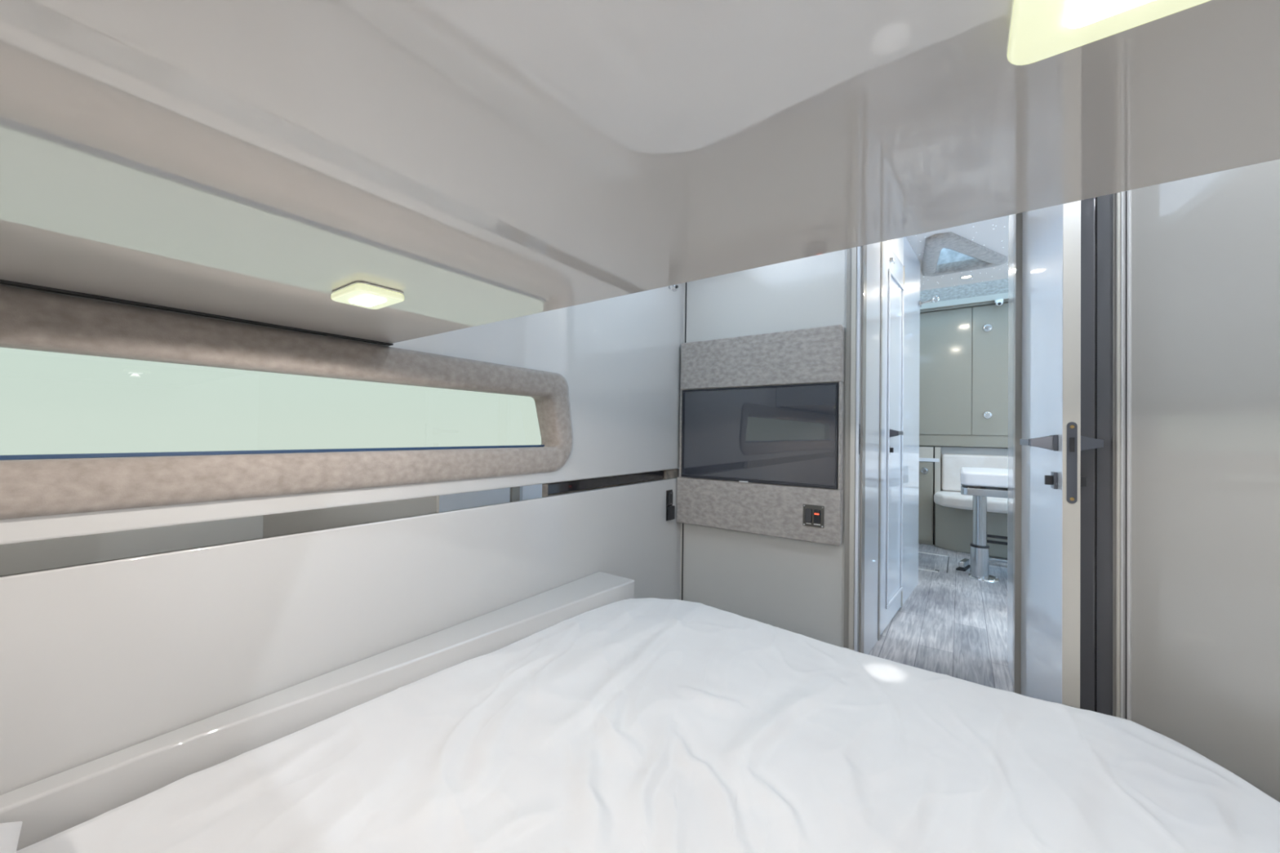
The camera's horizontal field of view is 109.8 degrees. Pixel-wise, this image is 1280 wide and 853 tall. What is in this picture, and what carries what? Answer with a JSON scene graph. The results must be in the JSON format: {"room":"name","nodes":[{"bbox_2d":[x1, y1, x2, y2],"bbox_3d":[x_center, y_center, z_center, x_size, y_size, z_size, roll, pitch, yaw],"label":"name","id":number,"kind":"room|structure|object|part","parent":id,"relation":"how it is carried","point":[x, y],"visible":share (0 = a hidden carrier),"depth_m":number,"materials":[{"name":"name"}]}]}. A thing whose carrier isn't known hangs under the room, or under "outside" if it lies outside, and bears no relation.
{"room":"yacht bedroom cabin","nodes":[
{"label":"yacht bedroom cabin","id":0,"kind":"room"},
{"bbox_2d":[0,283,684,795],"bbox_3d":[-0.839,-0.020,0.934,0.130,2.000,3.550,0,-1,35],"label":"wall","id":1,"kind":"structure","parent":0,"point":[99,660],"depth_m":1.02,"materials":[{"name":"grey"}]},
{"bbox_2d":[0,279,393,346],"bbox_3d":[-1.207,-0.222,0.286,0.018,0.003,2.038,0,-1,35],"label":"trim","id":2,"kind":"structure","parent":1,"relation":"attached to","point":[2,282],"depth_m":0.80,"materials":[{"name":"grey"}]},
{"bbox_2d":[0,484,542,576],"bbox_3d":[-1.076,0.196,0.498,0.006,0.046,2.552,0,-1,35],"label":"strip","id":3,"kind":"object","parent":1,"relation":"attached to","point":[38,555],"visible":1,"depth_m":0.87,"materials":[{"name":"white"}]},
{"bbox_2d":[0,285,573,519],"bbox_3d":[-1.043,-0.038,0.588,0.094,0.345,2.648,0,-1,35],"label":"window","id":4,"kind":"structure","parent":1,"relation":"in","point":[104,406],"depth_m":0.90,"materials":[{"name":"fabric"}]},
{"bbox_3d":[-1.062,-0.039,0.640,0.002,0.198,2.528,0,-1,35],"label":"glass","id":5,"kind":"part","parent":4,"relation":"part of","materials":[{"name":"glass"}]},
{"bbox_2d":[542,468,679,497],"bbox_3d":[-0.076,0.230,1.927,0.020,0.043,0.929,0,-1,35],"label":"accent strip","id":6,"kind":"object","parent":1,"relation":"attached to","point":[553,488],"visible":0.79,"depth_m":1.83,"materials":[{"name":"black"}]},
{"bbox_2d":[666,489,675,520],"bbox_3d":[0.149,0.384,2.194,0.022,0.148,0.052,0,-1,35],"label":"power outlet","id":7,"kind":"object","parent":1,"relation":"attached to","point":[670,508],"visible":1,"depth_m":2.18,"materials":[{"name":"black plastic"}]},
{"bbox_2d":[667,491,672,505],"bbox_3d":[0.149,0.350,2.196,0.007,0.064,0.039,0,-1,35],"label":"socket","id":8,"kind":"object","parent":7,"relation":"attached to","point":[669,493],"depth_m":2.19,"materials":[{"name":"grey plastic"}]},
{"bbox_2d":[668,284,678,292],"bbox_3d":[0.168,-0.690,2.211,0.024,0.044,0.072,0,-1,35],"label":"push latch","id":9,"kind":"object","parent":1,"relation":"attached to","point":[674,288],"visible":0.76,"depth_m":2.21,"materials":[{"name":"silver metal"}]},
{"bbox_2d":[546,471,662,495],"bbox_3d":[-0.854,0.206,0.940,0.100,0.046,3.550,0,-1,35],"label":"wall","id":10,"kind":"structure","parent":0,"point":[655,471],"depth_m":1.82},
{"bbox_2d":[0,0,1279,343],"bbox_3d":[-0.290,-0.624,-0.362,2.258,0.810,2.050,0,-1,35],"label":"ceiling","id":11,"kind":"structure","parent":0,"point":[479,162],"depth_m":0.32,"materials":[{"name":"grey"}]},
{"bbox_2d":[330,281,404,309],"bbox_3d":[-0.420,-0.200,0.694,0.102,0.014,0.070,0,-1,35],"label":"recessed light","id":12,"kind":"object","parent":11,"relation":"in","point":[361,294],"visible":1,"depth_m":0.68,"materials":[{"name":"white plastic"}]},
{"bbox_2d":[349,295,386,306],"bbox_3d":[-0.420,-0.193,0.694,0.060,0.002,0.032,0,-1,35],"label":"diffuser","id":13,"kind":"object","parent":12,"relation":"attached to","point":[361,300],"depth_m":0.69,"materials":[{"name":"white plastic"}]},
{"bbox_2d":[1006,0,1211,65],"bbox_3d":[0.220,-0.197,0.187,0.102,0.014,0.070,0,-1,35],"label":"recessed light","id":14,"kind":"object","parent":11,"relation":"in","point":[1038,30],"visible":1,"depth_m":0.21,"materials":[{"name":"white"}]},
{"bbox_2d":[1066,0,1153,28],"bbox_3d":[0.220,-0.191,0.187,0.060,0.002,0.032,0,-1,35],"label":"diffuser","id":15,"kind":"object","parent":14,"relation":"attached to","point":[1080,14],"depth_m":0.21,"materials":[{"name":"white plastic"}]},
{"bbox_2d":[680,248,846,647],"bbox_3d":[0.552,-0.010,2.099,0.786,2.050,0.060,0,-1,35],"label":"wall","id":16,"kind":"structure","parent":0,"point":[792,585],"depth_m":2.03,"materials":[{"name":"grey"}]},
{"bbox_2d":[681,282,686,599],"bbox_3d":[0.225,0.038,2.291,0.005,1.949,0.004,0,-1,35],"label":"trim","id":17,"kind":"structure","parent":16,"relation":"attached to","point":[686,282],"depth_m":2.28,"materials":[{"name":"grey metal"}]},
{"bbox_2d":[676,324,844,546],"bbox_3d":[0.513,0.033,2.055,0.767,0.899,0.052,0,-1,35],"label":"surround","id":18,"kind":"object","parent":16,"relation":"attached to","point":[814,355],"visible":0.85,"depth_m":1.99,"materials":[{"name":"grey fabric"}]},
{"bbox_2d":[681,382,838,488],"bbox_3d":[0.517,0.038,2.049,0.724,0.434,0.057,0,-1,35],"label":"television","id":19,"kind":"object","parent":18,"relation":"attached to","point":[788,435],"visible":1,"depth_m":2.00,"materials":[{"name":"black glass"}]},
{"bbox_2d":[803,504,824,528],"bbox_3d":[0.716,0.371,1.860,0.084,0.090,0.016,0,-1,35],"label":"switch panel","id":20,"kind":"object","parent":18,"relation":"attached to","point":[813,515],"visible":1,"depth_m":1.86,"materials":[{"name":"grey plastic"}]},
{"bbox_2d":[843,248,851,648],"bbox_3d":[0.852,0.041,1.839,0.020,1.949,0.015,0,-1,35],"label":"trim","id":21,"kind":"structure","parent":16,"relation":"attached to","point":[848,339],"depth_m":1.83,"materials":[{"name":"grey metal"}]},
{"bbox_2d":[863,236,919,654],"bbox_3d":[1.380,-0.044,2.472,0.050,2.150,1.443,0,-1,40],"label":"wall","id":22,"kind":"structure","parent":0,"point":[873,251],"depth_m":2.17,"materials":[{"name":"white"}]},
{"bbox_2d":[877,241,883,640],"bbox_3d":[1.142,0.044,2.189,0.054,1.960,0.027,0,-1,40],"label":"trim","id":23,"kind":"structure","parent":22,"relation":"attached to","point":[882,242],"depth_m":2.17,"materials":[{"name":"grey metal"}]},
{"bbox_2d":[880,240,905,635],"bbox_3d":[1.346,0.046,2.376,0.082,1.943,0.521,0,-1,40],"label":"door","id":24,"kind":"structure","parent":22,"relation":"in","point":[893,271],"depth_m":2.36,"materials":[{"name":"white"}]},
{"bbox_3d":[1.275,0.120,2.280,0.018,0.025,0.008,0,-1,40],"label":"knob","id":25,"kind":"part","parent":24,"relation":"part of","materials":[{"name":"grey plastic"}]},
{"bbox_3d":[1.370,0.061,2.409,0.010,1.722,0.374,0,-1,40],"label":"panel moulding","id":26,"kind":"part","parent":24,"relation":"part of","materials":[{"name":"white"}]},
{"bbox_3d":[1.316,0.035,2.311,0.043,0.043,0.133,0,-1,40],"label":"lever handle","id":27,"kind":"part","parent":24,"relation":"part of","materials":[{"name":"black metal"}]},
{"bbox_2d":[919,296,939,306],"bbox_3d":[1.905,-0.824,2.960,0.110,0.058,0.044,0,-1,35],"label":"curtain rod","id":28,"kind":"object","parent":22,"relation":"attached to","point":[921,303],"visible":1,"depth_m":2.96,"materials":[{"name":"silver metal"}]},
{"bbox_3d":[1.894,-0.824,2.968,0.065,0.026,0.014,0,-1,35],"label":"rod","id":29,"kind":"part","parent":28,"relation":"part of","materials":[{"name":"silver metal"}]},
{"bbox_2d":[868,543,1012,692],"bbox_3d":[1.319,1.046,1.309,3.160,0.060,6.900,0,-1,35],"label":"floor","id":30,"kind":"structure","parent":0,"point":[953,624],"depth_m":2.31,"materials":[{"name":"grey wood"}]},
{"bbox_2d":[0,571,635,851],"bbox_3d":[-0.920,0.759,0.561,0.176,0.429,2.856,0,-1,35],"label":"ledge","id":31,"kind":"object","parent":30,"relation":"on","point":[47,807],"visible":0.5,"depth_m":0.89,"materials":[{"name":"grey plastic"}]},
{"bbox_2d":[918,445,939,545],"bbox_3d":[2.584,0.629,4.292,0.460,0.883,0.378,0,-1,35],"label":"base cabinet","id":32,"kind":"object","parent":30,"relation":"on","point":[926,460],"visible":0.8,"depth_m":4.08,"materials":[{"name":"beige"}]},
{"bbox_3d":[2.580,0.401,4.081,0.066,0.066,0.020,0,-1,35],"label":"latch knob","id":33,"kind":"part","parent":32,"relation":"part of","materials":[{"name":"silver metal"}]},
{"bbox_3d":[2.471,0.681,4.172,0.395,0.715,0.012,0,-1,35],"label":"door","id":34,"kind":"part","parent":32,"relation":"part of","materials":[{"name":"beige"}]},
{"bbox_3d":[2.478,0.244,4.179,0.414,0.119,0.008,0,-1,35],"label":"rail","id":35,"kind":"part","parent":32,"relation":"part of","materials":[{"name":"grey"}]},
{"bbox_2d":[933,447,934,544],"bbox_3d":[2.672,0.628,4.087,0.008,0.884,0.020,0,-1,35],"label":"trim","id":36,"kind":"structure","parent":32,"relation":"attached to","point":[934,447],"depth_m":4.08,"materials":[{"name":"grey"}]},
{"bbox_2d":[918,551,949,573],"bbox_3d":[2.184,1.053,3.567,0.432,0.007,0.577,0,-1,35],"label":"floor hatch","id":37,"kind":"object","parent":30,"relation":"on","point":[935,562],"visible":0.61,"depth_m":3.50,"materials":[{"name":"grey wood"}]},
{"bbox_2d":[955,558,969,571],"bbox_3d":[2.414,1.027,3.353,0.196,0.060,0.054,1,-1,-42],"label":"box","id":38,"kind":"object","parent":30,"relation":"on","point":[964,565],"depth_m":3.32,"materials":[{"name":"grey plastic"}]},
{"bbox_3d":[2.414,1.051,3.353,0.196,0.011,0.054,1,-1,-42],"label":"plate","id":39,"kind":"part","parent":38,"relation":"part of","materials":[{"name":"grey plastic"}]},
{"bbox_2d":[933,446,1008,559],"bbox_3d":[3.173,0.629,3.675,1.285,0.883,0.690,0,-1,35],"label":"seat","id":40,"kind":"object","parent":30,"relation":"on","point":[953,510],"visible":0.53,"depth_m":3.87,"materials":[{"name":"beige"}]},
{"bbox_3d":[2.775,0.630,4.186,0.043,0.883,0.320,0,-1,35],"label":"panel","id":41,"kind":"part","parent":40,"relation":"part of","materials":[{"name":"grey"}]},
{"bbox_2d":[933,490,1007,513],"bbox_3d":[3.118,0.635,3.598,1.285,0.099,0.500,0,-1,35],"label":"seat cushion","id":42,"kind":"object","parent":40,"relation":"on","point":[954,500],"depth_m":3.69,"materials":[{"name":"beige leather"}]},
{"bbox_3d":[3.272,0.420,3.769,1.235,0.335,0.090,0,-1,35],"label":"backrest","id":43,"kind":"part","parent":40,"relation":"part of","materials":[{"name":"beige leather"}]},
{"bbox_3d":[3.345,0.441,3.877,1.241,0.497,0.169,0,-1,35],"label":"panel","id":44,"kind":"part","parent":40,"relation":"part of","materials":[{"name":"white leather"}]},
{"bbox_3d":[3.147,0.898,3.480,0.900,0.022,0.008,0,-1,35],"label":"black trim","id":45,"kind":"part","parent":40,"relation":"part of","materials":[{"name":"black"}]},
{"bbox_3d":[3.146,0.943,3.480,0.900,0.022,0.008,0,-1,35],"label":"black trim","id":46,"kind":"part","parent":40,"relation":"part of","materials":[{"name":"black plastic"}]},
{"bbox_2d":[960,484,1008,582],"bbox_3d":[2.545,0.722,2.973,0.694,0.663,0.620,0,-1,35],"label":"pedestal table","id":47,"kind":"object","parent":30,"relation":"on","point":[980,550],"visible":0.62,"depth_m":3.10,"materials":[{"name":"grey metal"}]},
{"bbox_2d":[960,466,1008,488],"bbox_3d":[2.552,0.346,2.977,0.701,0.088,0.628,0,-1,35],"label":"table top","id":48,"kind":"object","parent":47,"relation":"on","point":[970,476],"visible":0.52,"depth_m":2.88,"materials":[{"name":"white plastic"}]},
{"bbox_3d":[2.546,0.397,2.976,0.678,0.013,0.604,0,-1,35],"label":"locking plate","id":49,"kind":"part","parent":47,"relation":"part of","materials":[{"name":"black"}]},
{"bbox_2d":[989,557,1007,563],"bbox_3d":[2.960,1.038,3.271,0.860,0.052,0.040,0,-1,35],"label":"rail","id":50,"kind":"object","parent":30,"relation":"on","point":[991,559],"visible":0.02,"depth_m":3.42,"materials":[{"name":"silver metal"}]},
{"bbox_2d":[906,215,1008,290],"bbox_3d":[2.303,-1.129,2.254,2.370,0.040,2.180,0,-1,35],"label":"ceiling","id":51,"kind":"structure","parent":0,"point":[993,234],"depth_m":2.74,"materials":[{"name":"white"}]},
{"bbox_2d":[920,231,1007,276],"bbox_3d":[2.035,-1.176,2.832,0.476,0.189,0.760,0,-1,35],"label":"skylight","id":52,"kind":"object","parent":51,"relation":"attached to","point":[943,248],"visible":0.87,"depth_m":2.91,"materials":[{"name":"grey fabric"}]},
{"bbox_2d":[960,274,973,279],"bbox_3d":[2.379,-1.092,3.279,0.076,0.008,0.076,0,-1,35],"label":"recessed light","id":53,"kind":"object","parent":51,"relation":"in","point":[964,277],"visible":1,"depth_m":3.28,"materials":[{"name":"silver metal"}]},
{"bbox_2d":[920,278,1008,302],"bbox_3d":[3.335,-1.343,3.703,2.370,0.425,0.050,0,-1,35],"label":"wall","id":54,"kind":"structure","parent":0,"point":[1000,286],"depth_m":3.98,"materials":[{"name":"grey fabric"}]},
{"bbox_2d":[920,292,1008,310],"bbox_3d":[3.323,-1.101,3.688,2.370,0.050,0.100,0,-1,35],"label":"trim","id":55,"kind":"structure","parent":54,"relation":"attached to","point":[988,298],"depth_m":3.96,"materials":[{"name":"grey"}]},
{"bbox_2d":[994,298,1003,306],"bbox_3d":[3.056,-1.052,3.827,0.062,0.052,0.064,1,-1,-10],"label":"dome camera","id":56,"kind":"object","parent":54,"relation":"attached to","point":[998,302],"visible":1,"depth_m":3.80,"materials":[{"name":"white plastic"}]},
{"bbox_2d":[920,299,1008,313],"bbox_3d":[3.398,-1.063,3.793,2.370,0.019,0.300,0,-1,35],"label":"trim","id":57,"kind":"structure","parent":0,"point":[990,303],"depth_m":4.00,"materials":[{"name":"beige"}]},
{"bbox_2d":[924,445,1008,448],"bbox_3d":[3.494,-0.245,3.934,2.370,2.650,0.050,0,-1,35],"label":"wall","id":58,"kind":"structure","parent":0,"point":[924,446],"depth_m":4.21,"materials":[{"name":"beige"}]},
{"bbox_2d":[919,302,1008,447],"bbox_3d":[3.171,-0.435,3.946,1.810,1.235,0.301,0,-1,35],"label":"upper cabinet","id":59,"kind":"object","parent":58,"relation":"attached to","point":[963,365],"visible":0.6,"depth_m":3.99,"materials":[{"name":"beige laminate"}]},
{"bbox_3d":[2.691,-0.491,4.139,0.581,1.129,0.018,0,-1,35],"label":"door","id":60,"kind":"part","parent":59,"relation":"part of","materials":[{"name":"beige laminate"}]},
{"bbox_3d":[3.095,0.130,3.841,1.810,0.099,0.012,0,-1,35],"label":"rail","id":61,"kind":"part","parent":59,"relation":"part of","materials":[{"name":"beige"}]},
{"bbox_3d":[3.011,-0.856,3.897,0.074,0.074,0.020,0,-1,35],"label":"latch knob","id":62,"kind":"part","parent":59,"relation":"part of","materials":[{"name":"silver metal"}]},
{"bbox_3d":[3.003,-0.100,3.885,0.068,0.068,0.020,0,-1,35],"label":"latch knob","id":63,"kind":"part","parent":59,"relation":"part of","materials":[{"name":"silver metal"}]},
{"bbox_3d":[3.149,-0.487,3.813,0.534,1.131,0.018,0,-1,35],"label":"door","id":64,"kind":"part","parent":59,"relation":"part of","materials":[{"name":"beige"}]},
{"bbox_2d":[1007,214,1013,683],"bbox_3d":[1.524,-0.051,1.777,0.078,2.150,0.459,0,-1,35],"label":"wall","id":65,"kind":"structure","parent":0,"point":[1011,270],"depth_m":1.88,"materials":[{"name":"white"}]},
{"bbox_2d":[1131,159,1279,802],"bbox_3d":[1.333,0.032,0.601,0.050,1.950,1.024,1,-1,-13],"label":"wall","id":66,"kind":"structure","parent":0,"point":[1206,248],"depth_m":0.97,"materials":[{"name":"grey paint"}]},
{"bbox_2d":[1112,193,1115,716],"bbox_3d":[1.211,0.037,1.127,0.058,1.949,0.010,1,-1,-13],"label":"trim","id":67,"kind":"structure","parent":66,"relation":"attached to","point":[1113,194],"depth_m":1.12,"materials":[{"name":"grey metal"}]},
{"bbox_2d":[1115,191,1120,717],"bbox_3d":[1.210,0.037,1.117,0.064,1.949,0.008,1,-1,-13],"label":"trim","id":68,"kind":"structure","parent":66,"relation":"attached to","point":[1117,194],"depth_m":1.11,"materials":[{"name":"grey metal"}]},
{"bbox_2d":[1120,191,1125,719],"bbox_3d":[1.212,0.037,1.111,0.062,1.949,0.005,1,-1,-13],"label":"trim","id":69,"kind":"structure","parent":66,"relation":"attached to","point":[1122,193],"depth_m":1.10,"materials":[{"name":"grey metal"}]},
{"bbox_2d":[1125,191,1126,719],"bbox_3d":[1.218,0.037,1.108,0.052,1.949,0.003,1,-1,-13],"label":"trim","id":70,"kind":"structure","parent":66,"relation":"attached to","point":[1126,191],"depth_m":1.10,"materials":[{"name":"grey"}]},
{"bbox_2d":[1126,190,1131,720],"bbox_3d":[1.217,0.037,1.103,0.056,1.949,0.006,1,-1,-13],"label":"trim","id":71,"kind":"structure","parent":66,"relation":"attached to","point":[1129,192],"depth_m":1.09,"materials":[{"name":"grey metal"}]},
{"bbox_3d":[1.110,-1.047,1.726,0.546,0.270,0.060,0,-1,35],"label":"wall","id":72,"kind":"structure","parent":0,"visible":0},
{"bbox_2d":[848,247,857,650],"bbox_3d":[0.882,0.042,1.848,0.018,1.949,0.085,0,-1,35],"label":"trim","id":73,"kind":"structure","parent":72,"relation":"attached to","point":[854,251],"depth_m":1.81,"materials":[{"name":"grey"}]},
{"bbox_2d":[858,423,860,454],"bbox_3d":[0.889,0.052,1.820,0.003,0.124,0.022,0,-1,35],"label":"strike plate","id":74,"kind":"object","parent":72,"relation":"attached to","point":[859,424],"visible":1,"depth_m":1.81,"materials":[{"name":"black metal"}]},
{"bbox_2d":[853,213,1022,694],"bbox_3d":[1.111,0.053,1.710,0.515,1.930,0.105,0,-1,35],"label":"door frame","id":75,"kind":"structure","parent":72,"relation":"attached to","point":[860,409],"depth_m":1.80,"materials":[{"name":"white metal"}]},
{"bbox_2d":[1019,200,1103,708],"bbox_3d":[1.159,0.067,1.313,0.145,1.868,0.505,0,-1,24],"label":"door","id":76,"kind":"structure","parent":72,"relation":"in","point":[1052,442],"depth_m":1.18,"materials":[{"name":"white"}]},
{"bbox_3d":[1.064,0.043,1.210,0.044,0.036,0.137,0,-1,31],"label":"lever handle","id":77,"kind":"part","parent":76,"relation":"part of","materials":[{"name":"black metal"}]},
{"bbox_3d":[1.050,0.138,1.157,0.015,0.024,0.008,0,-1,31],"label":"knob","id":78,"kind":"part","parent":76,"relation":"part of","materials":[{"name":"grey plastic"}]},
{"bbox_3d":[1.048,0.088,1.092,0.019,0.198,0.002,0,-1,31],"label":"lock plate","id":79,"kind":"part","parent":76,"relation":"part of","materials":[{"name":"black metal"}]},
{"bbox_3d":[1.104,0.138,1.124,0.015,0.024,0.008,0,-1,31],"label":"knob","id":80,"kind":"part","parent":76,"relation":"part of","materials":[{"name":"grey plastic"}]},
{"bbox_3d":[1.128,0.042,1.130,0.045,0.036,0.070,0,-1,35],"label":"lever handle","id":81,"kind":"part","parent":76,"relation":"part of","materials":[{"name":"black metal"}]},
{"bbox_3d":[1.296,0.040,1.334,0.030,1.950,0.321,0,-1,35],"label":"wall","id":82,"kind":"structure","parent":0,"visible":0},
{"bbox_2d":[1080,193,1112,715],"bbox_3d":[1.189,0.037,1.169,0.021,1.947,0.081,1,-1,-13],"label":"door frame","id":83,"kind":"structure","parent":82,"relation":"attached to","point":[1096,213],"depth_m":1.16,"materials":[{"name":"grey metal"}]},
{"bbox_3d":[-0.012,0.808,0.332,1.717,0.351,2.262,0,-1,35],"label":"bed","id":84,"kind":"object","parent":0,"visible":0},
{"bbox_2d":[16,597,1279,852],"bbox_3d":[-0.013,0.665,0.326,1.805,0.168,2.348,0,-1,35],"label":"sheet","id":85,"kind":"object","parent":84,"relation":"on","point":[650,725],"visible":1,"depth_m":0.80,"materials":[{"name":"white fabric"}]},
{"bbox_2d":[0,821,22,852],"bbox_3d":[-0.732,0.513,0.255,0.669,0.121,0.498,0,-1,35],"label":"pillow","id":86,"kind":"object","parent":85,"relation":"on","point":[10,833],"visible":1,"depth_m":0.59,"materials":[{"name":"white fabric"}]}
]}

